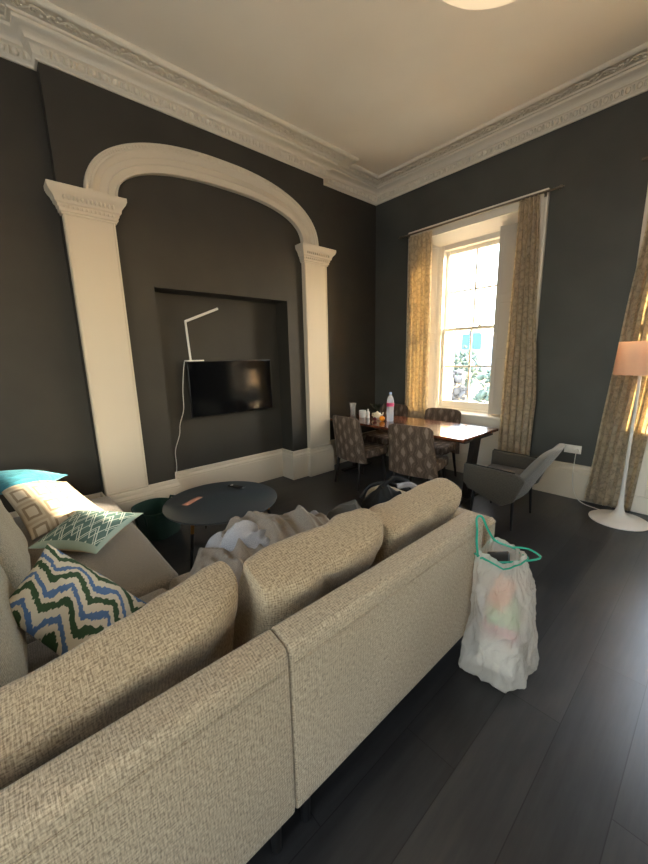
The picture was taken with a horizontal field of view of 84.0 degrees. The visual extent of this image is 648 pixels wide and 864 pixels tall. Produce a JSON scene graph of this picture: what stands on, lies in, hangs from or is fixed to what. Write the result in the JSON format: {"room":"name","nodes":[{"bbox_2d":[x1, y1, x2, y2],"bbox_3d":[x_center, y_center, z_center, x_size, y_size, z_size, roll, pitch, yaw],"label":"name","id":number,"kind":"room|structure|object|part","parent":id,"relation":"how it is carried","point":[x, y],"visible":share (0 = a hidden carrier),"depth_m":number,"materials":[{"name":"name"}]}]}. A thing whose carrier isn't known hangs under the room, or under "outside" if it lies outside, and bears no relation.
{"room":"living room","nodes":[
{"label":"living room","id":0,"kind":"room"},
{"bbox_2d":[0,57,375,512],"bbox_3d":[-1.960,-1.059,3.384,8.000,3.910,0.540,-11,15,-41],"label":"wall","id":1,"kind":"structure","parent":0,"point":[188,249],"depth_m":3.39,"materials":[{"name":"paint"}]},
{"bbox_2d":[44,179,154,525],"bbox_3d":[-1.840,-0.483,3.130,0.536,2.878,0.148,-11,15,-41],"label":"column","id":2,"kind":"structure","parent":1,"relation":"attached to","point":[90,218],"depth_m":3.06,"materials":[{"name":"beige paint"}]},
{"bbox_2d":[10,430,374,517],"bbox_3d":[-1.893,0.712,3.541,7.370,0.376,0.276,-11,15,-41],"label":"baseboard","id":3,"kind":"structure","parent":1,"relation":"attached to","point":[265,466],"depth_m":4.46,"materials":[{"name":"beige paint"}]},
{"bbox_2d":[83,143,318,245],"bbox_3d":[-0.999,-2.373,3.601,2.450,0.600,0.074,-11,15,-41],"label":"arch","id":4,"kind":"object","parent":1,"relation":"attached to","point":[117,164],"depth_m":3.33,"materials":[{"name":"beige paint"}]},
{"bbox_2d":[186,360,272,417],"bbox_3d":[-1.069,-0.526,4.182,1.035,0.600,0.103,-11,15,-41],"label":"television","id":5,"kind":"object","parent":1,"relation":"attached to","point":[232,386],"visible":1,"depth_m":4.10,"materials":[{"name":"black"}]},
{"bbox_2d":[174,308,217,494],"bbox_3d":[-1.421,-0.228,3.739,0.907,2.109,0.456,-10,15,-37],"label":"desk lamp","id":6,"kind":"object","parent":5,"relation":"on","point":[215,309],"depth_m":3.78,"materials":[{"name":"white metal"}]},
{"bbox_3d":[-1.567,0.071,3.679,0.133,1.554,0.560,1,12,13],"label":"power cord","id":7,"kind":"part","parent":6,"relation":"part of","materials":[{"name":"white plastic"}]},
{"bbox_3d":[-1.415,-0.950,3.740,0.040,0.402,0.022,-11,15,-41],"label":"stem","id":8,"kind":"part","parent":6,"relation":"part of","materials":[{"name":"white metal"}]},
{"bbox_3d":[-1.285,-1.230,3.778,0.362,0.169,0.026,-9,14,-34],"label":"arm","id":9,"kind":"part","parent":6,"relation":"part of","materials":[{"name":"white metal"}]},
{"bbox_2d":[295,242,335,476],"bbox_3d":[-0.062,-0.843,4.682,0.536,2.878,0.148,-11,15,-41],"label":"trim","id":10,"kind":"structure","parent":1,"relation":"attached to","point":[315,260],"depth_m":4.65,"materials":[{"name":"beige paint"}]},
{"bbox_2d":[0,0,647,205],"bbox_3d":[0.405,-2.358,0.197,7.370,0.201,7.180,-11,15,-41],"label":"trim","id":11,"kind":"structure","parent":1,"relation":"attached to","point":[32,32],"depth_m":3.27,"materials":[{"name":"beige paint"}]},
{"bbox_2d":[46,0,647,174],"bbox_3d":[0.413,-2.546,0.320,8.000,0.120,7.800,-11,15,-41],"label":"ceiling","id":12,"kind":"structure","parent":0,"point":[384,83],"depth_m":2.84,"materials":[{"name":"paint"}]},
{"bbox_2d":[442,0,515,9],"bbox_3d":[0.556,-2.053,0.963,0.550,1.110,0.550,-11,15,-41],"label":"pendant lamp","id":13,"kind":"object","parent":12,"relation":"hanging from","point":[464,4],"visible":1,"depth_m":1.31,"materials":[{"name":"beige"}]},
{"bbox_2d":[387,402,393,406],"bbox_3d":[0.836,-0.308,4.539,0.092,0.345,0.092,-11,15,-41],"label":"label","id":14,"kind":"object","parent":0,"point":[389,404],"depth_m":4.49,"materials":[{"name":"pink paper"}]},
{"bbox_2d":[149,455,647,863],"bbox_3d":[0.508,1.391,1.125,8.000,0.100,7.800,-11,15,-41],"label":"floor","id":15,"kind":"structure","parent":0,"point":[463,769],"depth_m":1.48,"materials":[{"name":"black wood"}]},
{"bbox_2d":[131,495,180,540],"bbox_3d":[-1.518,0.789,3.306,0.370,0.288,0.432,3,12,19],"label":"pouf","id":16,"kind":"object","parent":15,"relation":"on","point":[152,523],"visible":0.63,"depth_m":3.18,"materials":[{"name":"green fabric"}]},
{"bbox_3d":[-1.586,0.753,3.108,0.120,0.135,0.036,3,12,19],"label":"handle","id":17,"kind":"part","parent":16,"relation":"part of","materials":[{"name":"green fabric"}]},
{"bbox_2d":[162,481,276,570],"bbox_3d":[-0.847,0.767,3.040,0.910,0.422,0.910,-11,15,-41],"label":"coffee table","id":18,"kind":"object","parent":15,"relation":"on","point":[219,503],"visible":0.87,"depth_m":2.90,"materials":[{"name":"grey wood"}]},
{"bbox_3d":[-0.983,0.906,2.683,0.025,0.300,0.073,2,12,18],"label":"leg","id":19,"kind":"part","parent":18,"relation":"part of","materials":[{"name":"black metal"}]},
{"bbox_2d":[183,496,201,505],"bbox_3d":[-1.083,0.569,2.972,0.056,0.002,0.195,3,12,20],"label":"card","id":20,"kind":"object","parent":18,"relation":"on","point":[198,497],"visible":1,"depth_m":2.96,"materials":[{"name":"brown paper"}]},
{"bbox_2d":[228,484,244,488],"bbox_3d":[-0.798,0.494,3.267,0.170,0.017,0.042,4,13,26],"label":"remote control","id":21,"kind":"object","parent":18,"relation":"on","point":[230,485],"visible":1,"depth_m":3.25,"materials":[{"name":"black plastic"}]},
{"bbox_2d":[0,485,495,863],"bbox_3d":[-0.787,0.739,2.296,2.470,0.770,2.783,-11,15,-41],"label":"sectional sofa","id":22,"kind":"object","parent":15,"relation":"on","point":[210,769],"visible":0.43,"depth_m":1.00,"materials":[{"name":"beige fabric"}]},
{"bbox_2d":[0,565,27,687],"bbox_3d":[-1.193,0.682,1.222,0.252,0.416,0.759,-11,15,-41],"label":"cushion","id":23,"kind":"object","parent":22,"relation":"on","point":[13,643],"visible":0.52,"depth_m":1.16,"materials":[{"name":"grey fabric"}]},
{"bbox_2d":[0,499,30,590],"bbox_3d":[-1.695,0.569,1.836,0.279,0.424,0.764,-11,15,-41],"label":"cushion","id":24,"kind":"object","parent":22,"relation":"on","point":[15,562],"visible":0.74,"depth_m":1.70,"materials":[{"name":"grey fabric"}]},
{"bbox_2d":[2,481,103,539],"bbox_3d":[-1.919,0.456,2.530,0.599,0.313,0.470,6,14,32],"label":"patterned cushion","id":25,"kind":"object","parent":22,"relation":"on","point":[41,506],"visible":0.77,"depth_m":2.41,"materials":[{"name":"beige fabric"}]},
{"bbox_2d":[0,469,66,493],"bbox_3d":[-2.175,0.351,2.588,0.538,0.156,0.365,-9,14,-34],"label":"velvet cushion","id":26,"kind":"object","parent":25,"relation":"on","point":[8,478],"visible":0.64,"depth_m":2.56,"materials":[{"name":"teal fabric"}]},
{"bbox_2d":[9,543,145,655],"bbox_3d":[-1.034,0.681,1.435,0.452,0.298,0.360,0,12,8],"label":"patterned cushion","id":27,"kind":"object","parent":22,"relation":"on","point":[62,602],"visible":0.73,"depth_m":1.39,"materials":[{"name":"multicoloured fabric"}]},
{"bbox_2d":[27,510,142,553],"bbox_3d":[-1.449,0.608,2.252,0.457,0.142,0.460,-2,12,-3],"label":"patterned cushion","id":28,"kind":"object","parent":22,"relation":"on","point":[88,531],"visible":0.97,"depth_m":2.15,"materials":[{"name":"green fabric"}]},
{"bbox_2d":[13,496,177,643],"bbox_3d":[-1.663,0.786,2.276,0.905,0.182,1.655,-11,15,-41],"label":"seat cushion","id":29,"kind":"object","parent":22,"relation":"on","point":[129,560],"depth_m":2.07,"materials":[{"name":"beige fabric"}]},
{"bbox_2d":[27,588,167,673],"bbox_3d":[-0.801,0.978,1.268,0.820,0.169,1.005,-11,15,-41],"label":"seat cushion","id":30,"kind":"object","parent":22,"relation":"on","point":[39,654],"depth_m":1.46,"materials":[{"name":"beige fabric"}]},
{"bbox_2d":[0,561,237,789],"bbox_3d":[-0.608,0.724,1.021,0.803,0.399,0.309,-11,15,-41],"label":"cushion","id":31,"kind":"object","parent":22,"relation":"on","point":[53,708],"visible":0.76,"depth_m":0.95,"materials":[{"name":"beige fabric"}]},
{"bbox_3d":[-0.472,0.958,0.800,0.928,0.615,0.105,-11,15,-41],"label":"backrest","id":32,"kind":"part","parent":22,"relation":"part of","materials":[{"name":"beige fabric"}]},
{"bbox_2d":[169,572,189,589],"bbox_3d":[-0.240,0.859,1.774,0.690,0.175,1.030,-11,15,-41],"label":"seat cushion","id":33,"kind":"object","parent":22,"relation":"on","point":[174,580],"depth_m":1.90,"materials":[{"name":"beige fabric"}]},
{"bbox_2d":[187,505,328,584],"bbox_3d":[-0.285,0.589,1.896,0.922,0.293,0.661,-10,14,-36],"label":"jacket","id":34,"kind":"object","parent":22,"relation":"on","point":[278,528],"visible":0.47,"depth_m":1.87,"materials":[{"name":"beige fabric"}]},
{"bbox_2d":[205,520,269,551],"bbox_3d":[-0.409,0.523,1.851,0.408,0.155,0.186,-5,12,-17],"label":"shirt","id":35,"kind":"object","parent":34,"relation":"on","point":[248,531],"visible":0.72,"depth_m":1.79,"materials":[{"name":"grey fabric"}]},
{"bbox_3d":[-0.155,1.274,1.149,0.042,0.152,0.042,-11,15,-41],"label":"leg","id":36,"kind":"part","parent":22,"relation":"part of","materials":[{"name":"black metal"}]},
{"bbox_3d":[-0.065,1.255,1.227,0.042,0.152,0.042,-11,15,-41],"label":"leg","id":37,"kind":"part","parent":22,"relation":"part of","materials":[{"name":"black metal"}]},
{"bbox_2d":[233,508,382,649],"bbox_3d":[-0.056,0.606,1.482,0.664,0.441,0.349,-11,15,-41],"label":"cushion","id":38,"kind":"object","parent":22,"relation":"on","point":[286,576],"visible":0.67,"depth_m":1.32,"materials":[{"name":"beige fabric"}]},
{"bbox_2d":[327,500,360,519],"bbox_3d":[0.202,0.535,2.317,0.228,0.210,0.420,-11,15,-41],"label":"hooded jacket","id":39,"kind":"object","parent":22,"relation":"on","point":[351,505],"visible":0.32,"depth_m":2.30,"materials":[{"name":"grey fabric"}]},
{"bbox_3d":[0.323,0.797,1.493,1.198,0.615,0.105,-11,15,-41],"label":"backrest","id":40,"kind":"part","parent":22,"relation":"part of","materials":[{"name":"beige fabric"}]},
{"bbox_2d":[359,476,416,508],"bbox_3d":[0.442,0.443,2.427,0.318,0.332,0.404,-11,15,-41],"label":"backpack","id":41,"kind":"object","parent":22,"relation":"on","point":[384,492],"visible":0.49,"depth_m":2.35,"materials":[{"name":"black fabric"}]},
{"bbox_2d":[368,478,461,568],"bbox_3d":[0.416,0.515,1.897,0.676,0.437,0.320,-11,15,-38],"label":"cushion","id":42,"kind":"object","parent":22,"relation":"on","point":[412,514],"visible":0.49,"depth_m":1.77,"materials":[{"name":"beige fabric"}]},
{"bbox_3d":[0.656,0.671,2.415,0.145,0.468,0.914,-11,15,-41],"label":"armrest","id":43,"kind":"part","parent":22,"relation":"part of","materials":[{"name":"beige fabric"}]},
{"bbox_2d":[332,415,387,490],"bbox_3d":[0.445,0.209,4.485,0.568,0.877,0.560,-10,14,-36],"label":"dining chair","id":44,"kind":"object","parent":15,"relation":"on","point":[350,445],"visible":0.98,"depth_m":4.27,"materials":[{"name":"fabric"}]},
{"bbox_3d":[0.178,0.450,4.577,0.098,0.381,0.041,-6,12,-20],"label":"leg","id":45,"kind":"part","parent":44,"relation":"part of","materials":[{"name":"black wood"}]},
{"bbox_3d":[0.276,0.075,4.331,0.154,0.545,0.560,-10,14,-36],"label":"backrest","id":46,"kind":"part","parent":44,"relation":"part of","materials":[{"name":"fabric"}]},
{"bbox_3d":[0.420,0.508,4.263,0.040,0.381,0.098,4,13,25],"label":"leg","id":47,"kind":"part","parent":44,"relation":"part of","materials":[{"name":"black wood"}]},
{"bbox_3d":[0.489,0.215,4.519,0.460,0.105,0.497,-10,14,-36],"label":"seat","id":48,"kind":"part","parent":44,"relation":"part of","materials":[{"name":"fabric"}]},
{"bbox_3d":[0.752,0.451,4.508,0.073,0.379,0.040,0,12,8],"label":"leg","id":49,"kind":"part","parent":44,"relation":"part of","materials":[{"name":"black wood"}]},
{"bbox_2d":[362,403,407,465],"bbox_3d":[0.860,0.056,5.186,0.568,0.877,0.560,-11,15,-41],"label":"dining chair","id":50,"kind":"object","parent":15,"relation":"on","point":[380,436],"visible":0.34,"depth_m":5.14,"materials":[{"name":"fabric"}]},
{"bbox_3d":[0.820,0.077,5.154,0.460,0.105,0.497,-11,15,-41],"label":"seat","id":51,"kind":"part","parent":50,"relation":"part of","materials":[{"name":"fabric"}]},
{"bbox_3d":[1.011,-0.138,5.288,0.154,0.545,0.560,-11,15,-41],"label":"backrest","id":52,"kind":"part","parent":50,"relation":"part of","materials":[{"name":"fabric"}]},
{"bbox_2d":[330,412,498,504],"bbox_3d":[1.011,0.255,4.500,0.780,0.750,1.920,-11,15,-40],"label":"dining table","id":53,"kind":"object","parent":15,"relation":"on","point":[460,433],"visible":0.6,"depth_m":4.00,"materials":[{"name":"brown wood"}]},
{"bbox_2d":[359,410,365,417],"bbox_3d":[0.526,-0.249,4.908,0.096,0.095,0.096,-11,15,-41],"label":"cup","id":54,"kind":"object","parent":53,"relation":"on","point":[362,413],"visible":1,"depth_m":4.87,"materials":[{"name":"white ceramic"}]},
{"bbox_2d":[366,409,369,417],"bbox_3d":[0.593,-0.250,4.846,0.044,0.120,0.044,-11,15,-41],"label":"bottle","id":55,"kind":"object","parent":53,"relation":"on","point":[367,412],"visible":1,"depth_m":4.83,"materials":[{"name":"white plastic"}]},
{"bbox_2d":[370,403,382,412],"bbox_3d":[0.735,-0.313,4.945,0.195,0.197,0.179,-7,13,-24],"label":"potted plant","id":56,"kind":"object","parent":53,"relation":"on","point":[375,406],"visible":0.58,"depth_m":4.91,"materials":[{"name":"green plant"}]},
{"bbox_2d":[372,411,383,419],"bbox_3d":[0.705,-0.220,4.715,0.176,0.108,0.116,2,12,18],"label":"teapot","id":57,"kind":"object","parent":53,"relation":"on","point":[377,414],"visible":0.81,"depth_m":4.67,"materials":[{"name":"beige ceramic"}]},
{"bbox_2d":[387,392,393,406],"bbox_3d":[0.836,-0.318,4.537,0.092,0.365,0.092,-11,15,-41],"label":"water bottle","id":58,"kind":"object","parent":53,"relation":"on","point":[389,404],"visible":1,"depth_m":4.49,"materials":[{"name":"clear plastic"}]},
{"bbox_3d":[1.576,0.372,3.856,0.120,0.692,0.129,-11,15,-40],"label":"leg","id":59,"kind":"part","parent":53,"relation":"part of","materials":[{"name":"black wood"}]},
{"bbox_2d":[388,424,448,488],"bbox_3d":[1.025,0.316,3.892,0.560,0.877,0.568,8,15,39],"label":"dining chair","id":60,"kind":"object","parent":15,"relation":"on","point":[411,448],"visible":0.94,"depth_m":3.65,"materials":[{"name":"fabric"}]},
{"bbox_3d":[0.887,0.189,3.704,0.560,0.545,0.154,8,15,39],"label":"backrest","id":61,"kind":"part","parent":60,"relation":"part of","materials":[{"name":"fabric"}]},
{"bbox_3d":[1.060,0.321,3.935,0.497,0.105,0.460,8,15,39],"label":"seat","id":62,"kind":"part","parent":60,"relation":"part of","materials":[{"name":"fabric"}]},
{"bbox_3d":[1.329,0.544,3.982,0.073,0.379,0.040,-2,12,-4],"label":"leg","id":63,"kind":"part","parent":60,"relation":"part of","materials":[{"name":"black wood"}]},
{"bbox_2d":[407,408,460,478],"bbox_3d":[1.400,0.161,4.608,0.560,0.877,0.568,10,16,43],"label":"dining chair","id":64,"kind":"object","parent":15,"relation":"on","point":[442,447],"visible":0.5,"depth_m":4.60,"materials":[{"name":"fabric"}]},
{"bbox_3d":[1.540,-0.035,4.720,0.560,0.545,0.154,10,16,43],"label":"backrest","id":65,"kind":"part","parent":64,"relation":"part of","materials":[{"name":"fabric"}]},
{"bbox_3d":[1.363,0.183,4.573,0.497,0.105,0.460,10,16,43],"label":"seat","id":66,"kind":"part","parent":64,"relation":"part of","materials":[{"name":"fabric"}]},
{"bbox_3d":[1.682,0.398,4.657,0.098,0.381,0.041,-8,13,-29],"label":"leg","id":67,"kind":"part","parent":64,"relation":"part of","materials":[{"name":"black wood"}]},
{"bbox_2d":[458,515,540,692],"bbox_3d":[0.893,0.792,1.752,0.425,0.781,0.298,-11,15,-41],"label":"bag","id":68,"kind":"object","parent":15,"relation":"on","point":[499,642],"visible":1,"depth_m":1.67,"materials":[{"name":"white plastic"}]},
{"bbox_2d":[487,551,509,563],"bbox_3d":[0.842,0.615,1.739,0.107,0.073,0.082,6,13,31],"label":"tray","id":69,"kind":"object","parent":68,"relation":"in","point":[499,555],"visible":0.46,"depth_m":1.73,"materials":[{"name":"black"}]},
{"bbox_2d":[463,443,565,530],"bbox_3d":[1.794,0.459,3.376,0.700,0.766,0.698,-12,16,-42],"label":"armchair","id":70,"kind":"object","parent":15,"relation":"on","point":[509,476],"visible":1,"depth_m":3.20,"materials":[{"name":"grey fabric"}]},
{"bbox_3d":[1.423,0.683,3.454,0.057,0.313,0.029,-1,12,2],"label":"leg","id":71,"kind":"part","parent":70,"relation":"part of","materials":[{"name":"black metal"}]},
{"bbox_3d":[1.500,0.480,3.213,0.050,0.327,0.526,-12,16,-42],"label":"arm","id":72,"kind":"part","parent":70,"relation":"part of","materials":[{"name":"grey fabric"}]},
{"bbox_3d":[1.712,0.461,3.464,0.600,0.130,0.450,-12,16,-42],"label":"seat","id":73,"kind":"part","parent":70,"relation":"part of","materials":[{"name":"grey fabric"}]},
{"bbox_3d":[1.669,0.729,3.204,0.029,0.312,0.049,3,12,19],"label":"leg","id":74,"kind":"part","parent":70,"relation":"part of","materials":[{"name":"black metal"}]},
{"bbox_3d":[1.969,0.379,3.652,0.050,0.327,0.526,-12,16,-42],"label":"arm","id":75,"kind":"part","parent":70,"relation":"part of","materials":[{"name":"grey fabric"}]},
{"bbox_3d":[2.028,0.652,3.536,0.049,0.312,0.029,-1,12,1],"label":"leg","id":76,"kind":"part","parent":70,"relation":"part of","materials":[{"name":"black metal"}]},
{"bbox_3d":[1.903,0.352,3.235,0.650,0.505,0.375,-12,16,-42],"label":"backrest","id":77,"kind":"part","parent":70,"relation":"part of","materials":[{"name":"grey fabric"}]},
{"bbox_2d":[588,341,647,531],"bbox_3d":[2.739,0.029,3.207,0.456,1.630,0.456,-11,15,-41],"label":"floor lamp","id":78,"kind":"object","parent":15,"relation":"on","point":[632,356],"visible":1,"depth_m":3.17,"materials":[{"name":"white metal"},{"name":"peach fabric"}]},
{"bbox_3d":[2.723,-0.632,3.072,0.370,0.280,0.370,-11,15,-41],"label":"lamp shade","id":79,"kind":"part","parent":78,"relation":"part of","materials":[{"name":"beige fabric"}]},
{"bbox_2d":[375,91,647,466],"bbox_3d":[3.364,-1.104,2.982,0.280,3.910,7.380,-11,15,-41],"label":"wall","id":80,"kind":"structure","parent":0,"point":[594,223],"depth_m":3.69,"materials":[{"name":"paint"}]},
{"bbox_2d":[405,188,549,472],"bbox_3d":[1.952,-1.065,4.754,0.590,3.190,1.698,-11,15,-41],"label":"window","id":81,"kind":"structure","parent":80,"relation":"in","point":[482,230],"depth_m":4.55,"materials":[{"name":"beige paint"}]},
{"bbox_3d":[1.454,-1.440,4.998,0.178,2.050,0.014,1,12,11],"label":"reveal panel","id":82,"kind":"part","parent":81,"relation":"part of","materials":[{"name":"beige paint"}]},
{"bbox_3d":[1.931,-0.839,4.776,0.040,1.080,0.820,-11,15,-41],"label":"sash","id":83,"kind":"part","parent":81,"relation":"part of","materials":[{"name":"beige paint"}]},
{"bbox_3d":[1.927,-1.345,4.680,0.120,2.170,0.910,-11,15,-41],"label":"frame","id":84,"kind":"part","parent":81,"relation":"part of","materials":[{"name":"beige paint"}]},
{"bbox_3d":[1.941,-1.840,4.602,0.040,1.030,0.820,-11,15,-41],"label":"sash","id":85,"kind":"part","parent":81,"relation":"part of","materials":[{"name":"beige paint"}]},
{"bbox_3d":[1.760,-1.026,4.587,0.045,3.190,1.698,-11,15,-41],"label":"casing","id":86,"kind":"part","parent":81,"relation":"part of","materials":[{"name":"beige paint"}]},
{"bbox_3d":[1.852,-0.249,4.812,0.270,0.034,1.390,-11,15,-41],"label":"sill","id":87,"kind":"part","parent":81,"relation":"part of","materials":[{"name":"beige paint"}]},
{"bbox_2d":[398,184,564,238],"bbox_3d":[1.693,-2.524,4.218,0.087,0.055,1.960,-11,15,-41],"label":"curtain rod","id":88,"kind":"object","parent":81,"relation":"attached to","point":[561,186],"visible":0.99,"depth_m":4.00,"materials":[{"name":"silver metal"}]},
{"bbox_2d":[405,230,431,418],"bbox_3d":[1.297,-1.068,4.995,0.070,3.090,0.384,-11,15,-41],"label":"curtain","id":89,"kind":"object","parent":88,"relation":"hanging from","point":[420,245],"visible":0.7,"depth_m":4.90,"materials":[{"name":"fabric"}]},
{"bbox_2d":[498,195,539,454],"bbox_3d":[2.198,-0.892,3.990,0.082,3.105,0.371,-11,15,-41],"label":"curtain","id":90,"kind":"object","parent":88,"relation":"hanging from","point":[518,401],"visible":0.84,"depth_m":3.97,"materials":[{"name":"fabric"}]},
{"bbox_2d":[488,223,517,414],"bbox_3d":[2.175,-1.280,4.264,0.295,2.173,0.038,6,14,33],"label":"shutter","id":91,"kind":"object","parent":81,"relation":"attached to","point":[508,231],"depth_m":4.26,"materials":[{"name":"beige paint"}]},
{"bbox_2d":[532,461,600,504],"bbox_3d":[2.622,0.517,3.965,0.036,0.376,0.776,-11,15,-41],"label":"baseboard","id":92,"kind":"structure","parent":80,"relation":"attached to","point":[557,478],"depth_m":3.93,"materials":[{"name":"beige paint"}]},
{"bbox_2d":[564,444,581,453],"bbox_3d":[2.654,0.186,3.844,0.045,0.088,0.155,-11,15,-41],"label":"wall socket","id":93,"kind":"object","parent":80,"relation":"attached to","point":[568,448],"visible":0.9,"depth_m":3.85,"materials":[{"name":"white plastic"}]},
{"bbox_2d":[572,453,597,508],"bbox_3d":[2.715,0.509,3.672,0.046,0.502,0.412,-5,12,-15],"label":"power cord","id":94,"kind":"object","parent":93,"relation":"attached to","point":[575,453],"visible":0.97,"depth_m":3.83,"materials":[{"name":"white plastic"}]},
{"bbox_2d":[605,187,647,514],"bbox_3d":[3.603,-0.733,2.940,0.590,3.190,1.698,-11,15,-41],"label":"window","id":95,"kind":"structure","parent":80,"relation":"in","point":[640,499],"depth_m":3.44,"materials":[{"name":"painted wood"},{"name":"glass"}]},
{"bbox_3d":[3.348,-2.201,2.406,0.081,0.022,1.850,-11,15,-41],"label":"curtain rod","id":96,"kind":"object","parent":95,"relation":"attached to","visible":0},
{"bbox_2d":[584,221,647,510],"bbox_3d":[2.888,-0.764,3.276,0.067,3.110,0.560,-11,15,-41],"label":"curtain","id":97,"kind":"object","parent":96,"relation":"hanging from","point":[603,488],"visible":0.81,"depth_m":3.44,"materials":[{"name":"fabric"}]},
{"label":"outside","id":98,"kind":"structure","parent":0,"visible":0},
{"bbox_3d":[56.872,-12.105,90.475,194.000,0.100,180.000,-11,15,-41],"label":"ground","id":99,"kind":"structure","parent":98,"visible":0},
{"bbox_2d":[453,304,461,348],"bbox_3d":[20.300,-12.104,56.307,1.600,15.300,1.600,-11,15,-41],"label":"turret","id":100,"kind":"object","parent":99,"relation":"on","point":[458,325],"visible":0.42,"depth_m":55.06,"materials":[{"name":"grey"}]},
{"bbox_2d":[451,362,470,400],"bbox_3d":[6.562,-0.230,19.991,2.581,7.244,2.393,-11,15,-41],"label":"tree","id":101,"kind":"object","parent":99,"relation":"on","point":[457,392],"visible":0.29,"depth_m":18.91,"materials":[{"name":"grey plant"}]},
{"bbox_2d":[452,345,483,400],"bbox_3d":[9.897,-2.180,26.595,3.133,8.261,3.139,-11,15,-41],"label":"tree","id":102,"kind":"object","parent":99,"relation":"on","point":[474,371],"visible":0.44,"depth_m":25.60,"materials":[{"name":"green plant"}]},
{"bbox_2d":[453,349,491,401],"bbox_3d":[17.840,-6.269,45.788,8.800,8.200,6.400,6,13,31],"label":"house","id":103,"kind":"structure","parent":99,"relation":"on","point":[477,350],"depth_m":43.40,"materials":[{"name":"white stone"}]},
{"bbox_2d":[461,330,492,349],"bbox_3d":[31.185,-14.297,73.247,6.000,12.300,4.000,-11,15,-41],"label":"office building","id":104,"kind":"structure","parent":99,"relation":"on","point":[481,339],"depth_m":70.50,"materials":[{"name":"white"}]},
{"bbox_2d":[468,330,488,333],"bbox_3d":[31.049,-19.978,72.085,4.000,0.700,2.400,-11,15,-41],"label":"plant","id":105,"kind":"object","parent":104,"relation":"on","point":[474,331],"depth_m":70.79,"materials":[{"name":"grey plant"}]},
{"bbox_2d":[471,352,491,402],"bbox_3d":[21.691,-4.700,38.665,10.400,7.800,6.400,6,13,31],"label":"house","id":106,"kind":"structure","parent":99,"relation":"on","point":[485,357],"depth_m":38.53,"materials":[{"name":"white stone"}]},
{"bbox_2d":[472,369,490,402],"bbox_3d":[8.963,0.179,18.531,2.861,6.917,2.491,-11,15,-41],"label":"tree","id":107,"kind":"object","parent":99,"relation":"on","point":[483,394],"visible":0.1,"depth_m":18.05,"materials":[{"name":"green plant"}]}
]}

